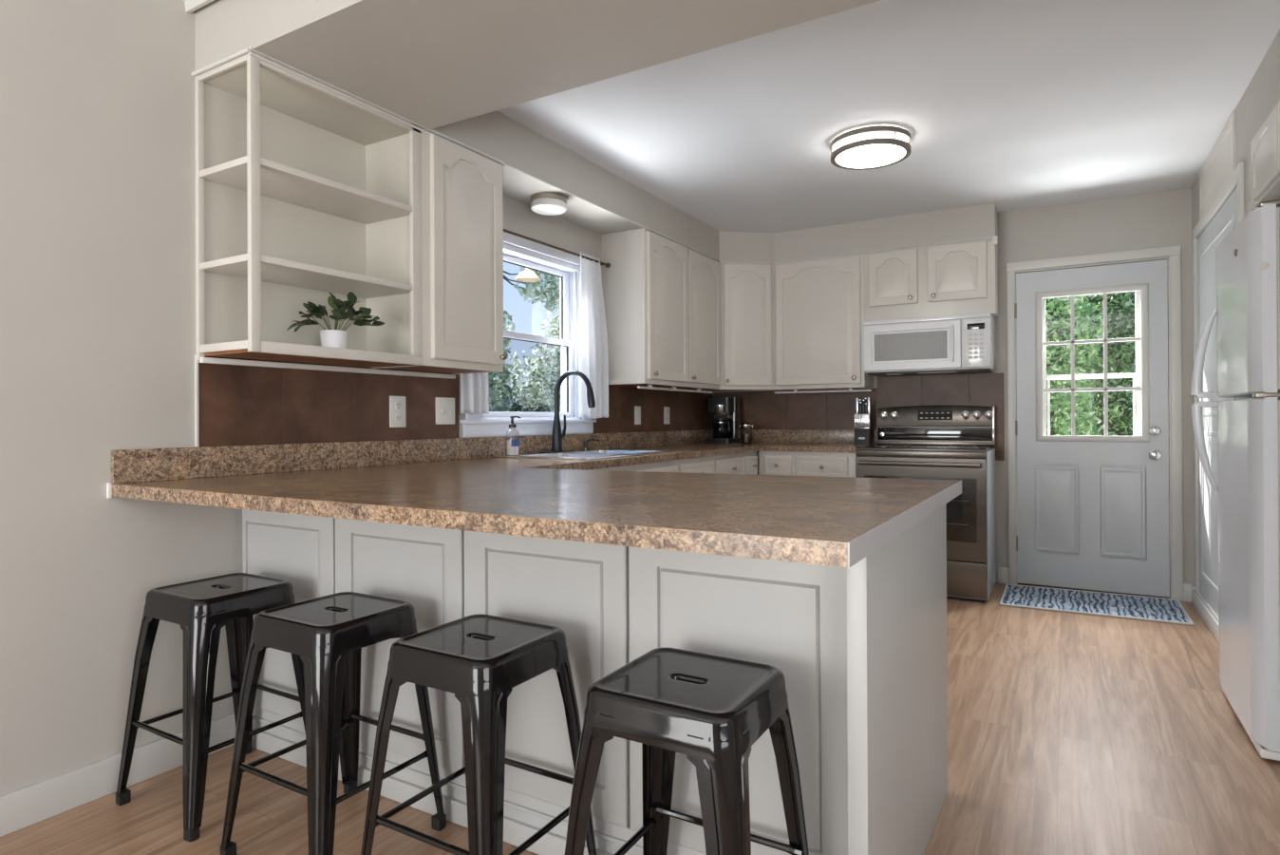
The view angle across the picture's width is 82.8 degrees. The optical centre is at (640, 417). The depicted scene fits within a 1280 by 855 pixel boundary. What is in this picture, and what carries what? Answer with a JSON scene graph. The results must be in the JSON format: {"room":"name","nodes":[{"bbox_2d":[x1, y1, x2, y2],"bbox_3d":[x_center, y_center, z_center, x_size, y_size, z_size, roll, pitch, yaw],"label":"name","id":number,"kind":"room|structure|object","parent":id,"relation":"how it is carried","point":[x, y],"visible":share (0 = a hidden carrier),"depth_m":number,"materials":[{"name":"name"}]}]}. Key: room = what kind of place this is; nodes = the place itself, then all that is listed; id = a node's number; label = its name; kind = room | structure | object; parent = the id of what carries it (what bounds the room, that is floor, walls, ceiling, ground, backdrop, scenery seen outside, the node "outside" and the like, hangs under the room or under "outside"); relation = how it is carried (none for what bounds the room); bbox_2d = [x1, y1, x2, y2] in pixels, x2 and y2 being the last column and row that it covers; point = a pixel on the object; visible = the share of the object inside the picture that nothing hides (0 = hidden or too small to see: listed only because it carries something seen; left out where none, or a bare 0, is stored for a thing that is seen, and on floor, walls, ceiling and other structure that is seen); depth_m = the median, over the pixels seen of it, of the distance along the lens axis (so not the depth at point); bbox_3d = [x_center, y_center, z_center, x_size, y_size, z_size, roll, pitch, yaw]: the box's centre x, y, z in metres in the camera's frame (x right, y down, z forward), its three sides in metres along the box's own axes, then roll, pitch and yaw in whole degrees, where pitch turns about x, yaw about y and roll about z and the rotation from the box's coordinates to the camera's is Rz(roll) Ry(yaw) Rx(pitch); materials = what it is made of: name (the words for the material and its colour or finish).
{"room":"kitchen","nodes":[
{"label":"kitchen","id":0,"kind":"room"},
{"bbox_2d":[0,0,713,795],"bbox_3d":[-1.798,-0.119,1.927,0.140,2.460,9.516,0,0,30],"label":"wall","id":1,"kind":"structure","parent":0,"point":[98,131],"depth_m":2.12,"materials":[{"name":"paint"}]},
{"bbox_2d":[0,713,235,836],"bbox_3d":[-2.550,1.059,0.469,0.016,0.105,4.640,0,0,30],"label":"baseboard","id":2,"kind":"structure","parent":1,"relation":"attached to","point":[23,807],"depth_m":2.10,"materials":[{"name":"paint"}]},
{"bbox_2d":[194,354,198,446],"bbox_3d":[-1.449,-0.056,2.375,0.010,0.302,0.008,0,0,30],"label":"trim","id":3,"kind":"structure","parent":1,"relation":"attached to","point":[196,355],"depth_m":2.37,"materials":[{"name":"paint"}]},
{"bbox_2d":[184,0,214,13],"bbox_3d":[0.476,-1.346,1.234,4.500,0.033,0.033,0,0,30],"label":"trim","id":4,"kind":"structure","parent":1,"relation":"attached to","point":[191,6],"depth_m":2.33,"materials":[{"name":"paint"}]},
{"bbox_2d":[194,50,422,367],"bbox_3d":[-1.151,-0.658,2.598,0.307,0.940,0.686,0,0,30],"label":"open shelf unit","id":5,"kind":"object","parent":1,"relation":"attached to","point":[306,191],"visible":0.92,"depth_m":2.60,"materials":[{"name":"white wood"}]},
{"bbox_2d":[199,357,455,378],"bbox_3d":[-1.147,-0.189,2.867,0.022,0.020,1.144,0,0,30],"label":"light","id":6,"kind":"object","parent":5,"relation":"attached to","point":[208,360],"visible":1,"depth_m":2.73,"materials":[{"name":"white plastic"}]},
{"bbox_2d":[287,291,385,348],"bbox_3d":[-1.072,-0.340,2.574,0.224,0.200,0.366,0,0,30],"label":"potted plant","id":7,"kind":"object","parent":5,"relation":"on","point":[333,338],"visible":0.99,"depth_m":2.56,"materials":[{"name":"green plant"}]},
{"bbox_2d":[198,356,459,446],"bbox_3d":[-1.149,-0.057,2.893,0.006,0.302,1.188,0,0,30],"label":"tiled wall","id":8,"kind":"structure","parent":1,"relation":"attached to","point":[238,404],"depth_m":2.73,"materials":[{"name":"brown tile"}]},
{"bbox_2d":[389,395,406,427],"bbox_3d":[-1.028,-0.026,3.086,0.009,0.133,0.086,0,0,30],"label":"wall outlet","id":9,"kind":"object","parent":8,"relation":"attached to","point":[397,404],"visible":1,"depth_m":3.08,"materials":[{"name":"white plastic"}]},
{"bbox_2d":[395,400,401,409],"bbox_3d":[-1.026,-0.052,3.084,0.003,0.036,0.036,0,0,30],"label":"socket","id":10,"kind":"object","parent":9,"relation":"attached to","point":[398,404],"depth_m":3.08,"materials":[{"name":"white plastic"}]},
{"bbox_2d":[395,413,401,421],"bbox_3d":[-1.026,0.000,3.084,0.003,0.036,0.036,0,0,30],"label":"socket","id":11,"kind":"object","parent":9,"relation":"attached to","point":[398,416],"depth_m":3.08,"materials":[{"name":"white plastic"}]},
{"bbox_2d":[435,396,454,424],"bbox_3d":[-0.886,-0.031,3.322,0.016,0.123,0.118,0,0,30],"label":"light switch","id":12,"kind":"object","parent":8,"relation":"attached to","point":[444,405],"visible":1,"depth_m":3.32,"materials":[{"name":"white plastic"}]},
{"bbox_2d":[370,127,507,374],"bbox_3d":[-0.840,-0.665,3.087,0.352,0.925,0.472,0,0,30],"label":"upper cabinet","id":13,"kind":"object","parent":1,"relation":"attached to","point":[462,216],"visible":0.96,"depth_m":2.98,"materials":[{"name":"paint"}]},
{"bbox_2d":[459,231,596,437],"bbox_3d":[-0.617,-0.426,3.920,0.175,1.038,1.110,0,0,30],"label":"window","id":14,"kind":"structure","parent":1,"relation":"in","point":[493,423],"depth_m":4.07,"materials":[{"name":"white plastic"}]},
{"bbox_2d":[503,228,610,267],"bbox_3d":[-0.520,-0.925,3.902,0.086,0.060,1.238,0,0,30],"label":"curtain rod","id":15,"kind":"object","parent":1,"relation":"attached to","point":[608,265],"visible":0.48,"depth_m":3.94,"materials":[{"name":"brown metal"}]},
{"bbox_2d":[460,372,489,414],"bbox_3d":[-0.772,-0.481,3.411,0.048,0.933,0.205,0,0,30],"label":"curtain","id":16,"kind":"object","parent":15,"relation":"hanging from","point":[474,386],"visible":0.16,"depth_m":3.41,"materials":[{"name":"fabric"}]},
{"bbox_2d":[579,251,608,418],"bbox_3d":[-0.277,-0.471,4.262,0.049,0.953,0.315,0,0,30],"label":"curtain","id":17,"kind":"object","parent":15,"relation":"hanging from","point":[593,347],"visible":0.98,"depth_m":4.26,"materials":[{"name":"fabric"}]},
{"bbox_2d":[601,227,720,390],"bbox_3d":[0.191,-0.666,4.854,0.352,0.925,1.090,0,0,30],"label":"upper cabinet","id":18,"kind":"object","parent":1,"relation":"attached to","point":[662,295],"visible":0.97,"depth_m":4.46,"materials":[{"name":"paint"}]},
{"bbox_2d":[637,384,712,393],"bbox_3d":[0.253,-0.190,4.808,0.022,0.028,1.040,0,0,30],"label":"light","id":19,"kind":"object","parent":18,"relation":"attached to","point":[649,386],"visible":0.99,"depth_m":4.74,"materials":[{"name":"white plastic"}]},
{"bbox_2d":[703,262,774,391],"bbox_3d":[0.718,-0.667,5.490,0.622,0.925,0.543,0,0,30],"label":"upper cabinet","id":20,"kind":"object","parent":1,"relation":"attached to","point":[747,316],"visible":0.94,"depth_m":5.28,"materials":[{"name":"paint"}]},
{"bbox_2d":[194,0,880,129],"bbox_3d":[0.666,-1.252,1.560,4.500,0.224,0.722,0,0,30],"label":"beam","id":21,"kind":"structure","parent":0,"point":[430,64],"depth_m":2.20,"materials":[{"name":"paint"}]},
{"bbox_2d":[0,582,1279,854],"bbox_3d":[0.451,1.126,0.618,5.350,0.060,9.520,0,0,30],"label":"floor","id":22,"kind":"structure","parent":0,"point":[1069,733],"depth_m":2.22,"materials":[{"name":"brown wood"}]},
{"bbox_2d":[115,572,305,842],"bbox_3d":[-1.245,0.803,2.160,0.393,0.612,0.393,0,0,30],"label":"bar stool","id":23,"kind":"object","parent":22,"relation":"on","point":[201,608],"visible":0.85,"depth_m":2.06,"materials":[{"name":"metal"}]},
{"bbox_2d":[219,591,446,854],"bbox_3d":[-0.791,0.800,1.893,0.393,0.612,0.393,0,0,30],"label":"bar stool","id":24,"kind":"object","parent":22,"relation":"on","point":[329,633],"visible":0.95,"depth_m":1.81,"materials":[{"name":"metal"}]},
{"bbox_2d":[360,613,597,854],"bbox_3d":[-0.360,0.797,1.646,0.393,0.612,0.393,0,0,30],"label":"bar stool","id":25,"kind":"object","parent":22,"relation":"on","point":[479,658],"visible":0.96,"depth_m":1.54,"materials":[{"name":"metal"}]},
{"bbox_2d":[242,503,947,854],"bbox_3d":[-0.252,0.665,2.292,2.152,0.876,0.916,0,0,30],"label":"base cabinet","id":26,"kind":"object","parent":22,"relation":"on","point":[859,649],"visible":0.44,"depth_m":1.74,"materials":[{"name":"paint"}]},
{"bbox_2d":[111,429,961,566],"bbox_3d":[0.455,0.157,3.467,2.193,0.138,4.301,0,0,30],"label":"countertop","id":27,"kind":"structure","parent":26,"relation":"on","point":[458,483],"depth_m":1.91,"materials":[{"name":"laminate"}]},
{"bbox_2d":[106,482,112,498],"bbox_3d":[-1.575,0.216,2.154,0.012,0.046,0.010,0,0,30],"label":"cap","id":28,"kind":"object","parent":27,"relation":"attached to","point":[108,484],"visible":1,"depth_m":2.15,"materials":[{"name":"white plastic"}]},
{"bbox_2d":[539,369,595,452],"bbox_3d":[-0.354,-0.035,3.842,0.275,0.436,0.240,0,0,30],"label":"faucet","id":29,"kind":"object","parent":27,"relation":"on","point":[556,439],"visible":1,"depth_m":3.87,"materials":[{"name":"black metal"}]},
{"bbox_2d":[497,449,673,459],"bbox_3d":[-0.256,0.275,3.785,0.537,0.183,0.840,0,0,30],"label":"sink","id":30,"kind":"object","parent":27,"relation":"in","point":[592,454],"visible":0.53,"depth_m":3.76,"materials":[{"name":"metal"}]},
{"bbox_2d":[506,415,520,454],"bbox_3d":[-0.624,0.087,3.565,0.071,0.194,0.066,0,0,30],"label":"soap bottle","id":31,"kind":"object","parent":30,"relation":"on","point":[512,445],"visible":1,"depth_m":3.54,"materials":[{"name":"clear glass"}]},
{"bbox_2d":[582,438,600,450],"bbox_3d":[-0.278,0.151,4.141,0.100,0.066,0.039,0,0,-3],"label":"pump","id":32,"kind":"object","parent":30,"relation":"on","point":[585,442],"visible":1,"depth_m":4.13,"materials":[{"name":"black metal"}]},
{"bbox_2d":[705,396,739,443],"bbox_3d":[0.636,0.019,5.583,0.208,0.350,0.234,0,0,30],"label":"coffee maker","id":33,"kind":"object","parent":27,"relation":"on","point":[725,410],"visible":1,"depth_m":5.51,"materials":[{"name":"black plastic"}]},
{"bbox_2d":[713,404,730,414],"bbox_3d":[0.621,-0.061,5.548,0.136,0.080,0.136,0,0,30],"label":"coffee maker part","id":34,"kind":"object","parent":33,"relation":"on","point":[718,409],"depth_m":5.49,"materials":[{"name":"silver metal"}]},
{"bbox_2d":[738,421,753,442],"bbox_3d":[0.804,0.113,5.481,0.091,0.159,0.091,0,0,-15],"label":"glass canister","id":35,"kind":"object","parent":27,"relation":"on","point":[745,437],"visible":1,"depth_m":5.45,"materials":[{"name":"brown glass"}]},
{"bbox_2d":[853,396,873,444],"bbox_3d":[1.583,0.023,5.137,0.104,0.330,0.150,0,0,30],"label":"knife block","id":36,"kind":"object","parent":27,"relation":"on","point":[863,418],"visible":1,"depth_m":5.10,"materials":[{"name":"black plastic"}]},
{"bbox_2d":[588,459,677,471],"bbox_3d":[-0.351,0.670,3.608,0.656,0.877,1.240,0,0,30],"label":"base cabinet","id":37,"kind":"object","parent":22,"relation":"on","point":[668,465],"visible":0.08,"depth_m":3.74,"materials":[{"name":"paint"}]},
{"bbox_2d":[564,646,809,854],"bbox_3d":[0.093,0.794,1.372,0.393,0.612,0.393,0,0,30],"label":"bar stool","id":38,"kind":"object","parent":22,"relation":"on","point":[711,709],"visible":1,"depth_m":1.30,"materials":[{"name":"metal"}]},
{"bbox_2d":[677,451,757,474],"bbox_3d":[0.267,0.669,4.667,0.656,0.877,1.210,0,0,30],"label":"base cabinet","id":39,"kind":"object","parent":22,"relation":"on","point":[745,462],"visible":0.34,"depth_m":4.52,"materials":[{"name":"paint"}]},
{"bbox_2d":[757,451,855,477],"bbox_3d":[1.250,0.665,5.117,0.678,0.877,0.652,0,0,30],"label":"base cabinet","id":40,"kind":"object","parent":22,"relation":"on","point":[769,462],"visible":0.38,"depth_m":4.86,"materials":[{"name":"paint"}]},
{"bbox_2d":[855,405,996,602],"bbox_3d":[1.860,0.507,4.718,0.765,1.184,0.702,0,0,30],"label":"range","id":41,"kind":"object","parent":22,"relation":"on","point":[956,442],"visible":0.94,"depth_m":4.46,"materials":[{"name":"metal"}]},
{"bbox_2d":[855,444,995,451],"bbox_3d":[1.859,0.195,4.720,0.764,0.018,0.575,0,0,30],"label":"cooktop","id":42,"kind":"object","parent":41,"relation":"in","point":[874,447],"depth_m":4.58,"materials":[{"name":"glass"}]},
{"bbox_2d":[999,583,1194,624],"bbox_3d":[2.653,1.088,4.284,0.918,0.013,0.616,0,0,30],"label":"rug","id":43,"kind":"object","parent":22,"relation":"on","point":[1078,601],"visible":1,"depth_m":4.26,"materials":[{"name":"fabric"}]},
{"bbox_2d":[1190,199,1279,760],"bbox_3d":[2.422,0.200,2.454,0.824,1.782,0.700,0,0,30],"label":"refrigerator","id":44,"kind":"object","parent":22,"relation":"on","point":[1247,311],"visible":0.99,"depth_m":2.38,"materials":[{"name":"white metal"}]},
{"bbox_2d":[1260,262,1268,268],"bbox_3d":[1.980,-0.482,2.303,0.021,0.022,0.005,0,0,30],"label":"magnet","id":45,"kind":"object","parent":44,"relation":"attached to","point":[1264,265],"visible":1,"depth_m":2.30},
{"bbox_2d":[592,384,713,432],"bbox_3d":[0.153,-0.056,5.126,0.006,0.299,1.727,0,0,30],"label":"tiled wall","id":46,"kind":"structure","parent":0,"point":[687,410],"depth_m":5.02,"materials":[{"name":"brown tile"}]},
{"bbox_2d":[634,406,640,424],"bbox_3d":[-0.013,-0.016,4.824,0.010,0.122,0.080,0,0,30],"label":"wall outlet","id":47,"kind":"object","parent":46,"relation":"attached to","point":[637,409],"visible":1,"depth_m":4.81,"materials":[{"name":"white plastic"}]},
{"bbox_2d":[663,406,669,423],"bbox_3d":[0.193,-0.016,5.178,0.009,0.122,0.080,0,0,30],"label":"wall outlet","id":48,"kind":"object","parent":46,"relation":"attached to","point":[666,408],"visible":1,"depth_m":5.17,"materials":[{"name":"white plastic"}]},
{"bbox_2d":[432,110,997,263],"bbox_3d":[0.644,-1.246,3.920,2.083,0.224,3.331,0,0,30],"label":"soffit","id":49,"kind":"structure","parent":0,"point":[495,134],"depth_m":4.44,"materials":[{"name":"paint"}]},
{"bbox_2d":[530,191,567,215],"bbox_3d":[-0.467,-1.094,3.728,0.188,0.070,0.188,0,0,30],"label":"flush light","id":50,"kind":"object","parent":49,"relation":"attached to","point":[548,203],"visible":1,"depth_m":3.66,"materials":[{"name":"silver metal"}]},
{"bbox_2d":[190,45,997,265],"bbox_3d":[0.054,-1.111,3.987,4.334,0.056,1.515,0,0,-34],"label":"trim","id":51,"kind":"structure","parent":49,"relation":"attached to","point":[994,239],"depth_m":2.81,"materials":[{"name":"paint"}]},
{"bbox_2d":[182,0,1279,233],"bbox_3d":[0.438,-1.403,0.624,5.350,0.080,9.520,0,0,30],"label":"ceiling","id":52,"kind":"structure","parent":0,"point":[1011,104],"depth_m":3.19,"materials":[{"name":"paint"}]},
{"bbox_2d":[830,125,910,169],"bbox_3d":[1.124,-1.314,3.546,0.374,0.091,0.374,0,0,30],"label":"ceiling light","id":53,"kind":"object","parent":52,"relation":"attached to","point":[875,146],"visible":1,"depth_m":3.45,"materials":[{"name":"white glass"}]},
{"bbox_2d":[713,187,1194,583],"bbox_3d":[2.014,-0.131,5.130,3.218,2.460,0.140,0,0,30],"label":"wall","id":54,"kind":"structure","parent":0,"point":[1161,218],"depth_m":4.54,"materials":[{"name":"paint"}]},
{"bbox_2d":[773,253,873,389],"bbox_3d":[1.323,-0.671,5.267,0.648,0.925,0.319,0,0,30],"label":"upper cabinet","id":55,"kind":"object","parent":54,"relation":"attached to","point":[818,305],"visible":0.98,"depth_m":5.14,"materials":[{"name":"paint"}]},
{"bbox_2d":[774,387,871,393],"bbox_3d":[1.306,-0.195,5.224,0.700,0.028,0.028,0,0,30],"label":"light","id":56,"kind":"object","parent":55,"relation":"attached to","point":[850,389],"visible":0.98,"depth_m":5.21,"materials":[{"name":"white plastic"}]},
{"bbox_2d":[713,372,1004,460],"bbox_3d":[1.504,-0.002,5.343,2.105,0.581,0.006,0,0,30],"label":"tiled wall","id":57,"kind":"structure","parent":54,"relation":"attached to","point":[768,409],"depth_m":5.24,"materials":[{"name":"brown tile"}]},
{"bbox_2d":[864,238,998,320],"bbox_3d":[1.953,-0.898,4.899,0.813,0.480,0.319,0,0,30],"label":"upper cabinet","id":58,"kind":"object","parent":54,"relation":"attached to","point":[962,278],"visible":0.98,"depth_m":4.78,"materials":[{"name":"paint"}]},
{"bbox_2d":[863,312,995,376],"bbox_3d":[1.935,-0.474,4.868,0.776,0.363,0.380,0,0,30],"label":"microwave","id":59,"kind":"object","parent":58,"relation":"attached to","point":[956,344],"visible":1,"depth_m":4.72,"materials":[{"name":"white plastic"}]},
{"bbox_2d":[1014,259,1169,597],"bbox_3d":[2.823,0.065,4.568,0.834,2.034,0.112,0,0,30],"label":"door","id":60,"kind":"structure","parent":54,"relation":"in","point":[1093,510],"depth_m":4.56,"materials":[{"name":"paint"}]},
{"bbox_2d":[1042,290,1141,435],"bbox_3d":[2.886,0.069,4.668,0.814,2.030,0.029,0,0,30],"label":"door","id":61,"kind":"structure","parent":54,"relation":"in","point":[1137,376],"depth_m":4.56,"materials":[{"name":"paint"}]},
{"bbox_2d":[1016,582,1170,598],"bbox_3d":[2.870,1.089,4.630,0.830,0.010,0.142,0,0,30],"label":"trim","id":62,"kind":"structure","parent":54,"relation":"attached to","point":[1019,583],"depth_m":4.59,"materials":[{"name":"brown metal"}]},
{"bbox_2d":[1006,244,1183,601],"bbox_3d":[2.865,0.035,4.624,0.928,2.118,0.156,0,0,30],"label":"trim","id":63,"kind":"structure","parent":54,"relation":"attached to","point":[1175,384],"depth_m":4.38,"materials":[{"name":"paint"}]},
{"bbox_2d":[997,566,1191,602],"bbox_3d":[2.832,1.041,4.564,1.048,0.105,0.014,0,0,30],"label":"baseboard","id":64,"kind":"structure","parent":54,"relation":"attached to","point":[1003,573],"depth_m":4.79,"materials":[{"name":"paint"}]},
{"bbox_2d":[1191,29,1279,584],"bbox_3d":[2.649,-0.141,2.330,0.900,2.460,4.056,0,0,30],"label":"wall","id":65,"kind":"structure","parent":0,"point":[1261,96],"depth_m":2.95,"materials":[{"name":"paint"}]},
{"bbox_2d":[1191,583,1195,602],"bbox_3d":[3.243,1.038,4.243,0.016,0.105,0.127,0,0,30],"label":"baseboard","id":66,"kind":"structure","parent":65,"relation":"attached to","point":[1193,585],"depth_m":4.25,"materials":[{"name":"paint"}]},
{"bbox_2d":[1197,187,1237,615],"bbox_3d":[2.893,-0.010,3.618,0.041,2.003,1.173,0,0,30],"label":"door","id":67,"kind":"structure","parent":65,"relation":"in","point":[1225,219],"depth_m":3.78,"materials":[{"name":"paint"}]},
{"bbox_2d":[1199,111,1236,219],"bbox_3d":[2.864,-1.225,3.614,0.010,0.262,0.930,0,0,30],"label":"door","id":68,"kind":"structure","parent":65,"relation":"in","point":[1220,163],"depth_m":3.51,"materials":[{"name":"paint"}]},
{"bbox_2d":[1192,161,1244,642],"bbox_3d":[2.886,0.005,3.622,0.054,2.173,1.301,0,0,30],"label":"trim","id":69,"kind":"structure","parent":65,"relation":"attached to","point":[1210,617],"depth_m":3.95,"materials":[{"name":"paint"}]},
{"bbox_2d":[1250,99,1279,206],"bbox_3d":[2.483,-0.977,2.370,0.620,0.264,0.875,0,0,30],"label":"upper cabinet","id":70,"kind":"object","parent":65,"relation":"attached to","point":[1265,146],"visible":1,"depth_m":2.68,"materials":[{"name":"paint"}]},
{"label":"outside","id":71,"kind":"structure","parent":0,"visible":0},
{"bbox_3d":[14.398,1.321,29.534,80.000,0.050,54.470,0,0,30],"label":"ground","id":72,"kind":"structure","parent":71,"visible":0},
{"bbox_2d":[488,310,523,411],"bbox_3d":[-2.575,-0.191,11.133,1.651,3.092,1.685,0,0,30],"label":"broadleaf tree","id":73,"kind":"object","parent":72,"relation":"on","point":[493,384],"visible":0.11,"depth_m":11.13,"materials":[{"name":"green plant"}]},
{"bbox_2d":[489,386,561,412],"bbox_3d":[-1.502,0.398,10.198,3.198,1.697,1.477,0,0,-37],"label":"shrub","id":74,"kind":"object","parent":72,"relation":"on","point":[536,405],"visible":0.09,"depth_m":9.98,"materials":[{"name":"green plant"}]},
{"bbox_2d":[496,266,560,410],"bbox_3d":[-2.562,-3.367,12.826,7.402,9.464,6.481,0,0,30],"label":"shade tree","id":75,"kind":"object","parent":72,"relation":"on","point":[548,283],"visible":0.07,"depth_m":8.25,"materials":[{"name":"green plant"}]},
{"bbox_2d":[514,309,561,412],"bbox_3d":[-1.199,-0.317,12.528,2.077,3.336,1.850,0,0,30],"label":"broadleaf tree","id":76,"kind":"object","parent":72,"relation":"on","point":[547,382],"visible":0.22,"depth_m":12.21,"materials":[{"name":"green plant"}]},
{"bbox_2d":[1045,294,1103,434],"bbox_3d":[3.807,-0.093,7.394,1.541,3.054,1.338,0,0,30],"label":"tree","id":77,"kind":"object","parent":72,"relation":"on","point":[1058,328],"visible":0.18,"depth_m":6.96,"materials":[{"name":"green plant"}]},
{"bbox_2d":[1061,291,1135,435],"bbox_3d":[5.434,-0.278,7.924,1.939,3.322,1.345,0,0,21],"label":"tree","id":78,"kind":"object","parent":72,"relation":"on","point":[1120,306],"visible":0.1,"depth_m":7.76,"materials":[{"name":"green plant"}]},
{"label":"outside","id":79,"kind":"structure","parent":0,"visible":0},
{"bbox_2d":[515,267,540,282],"bbox_3d":[-0.542,-1.285,4.970,0.746,0.625,0.170,0,0,30],"label":"lamp","id":80,"kind":"object","parent":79,"point":[527,275],"visible":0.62,"depth_m":5.08,"materials":[{"name":"white glass"}]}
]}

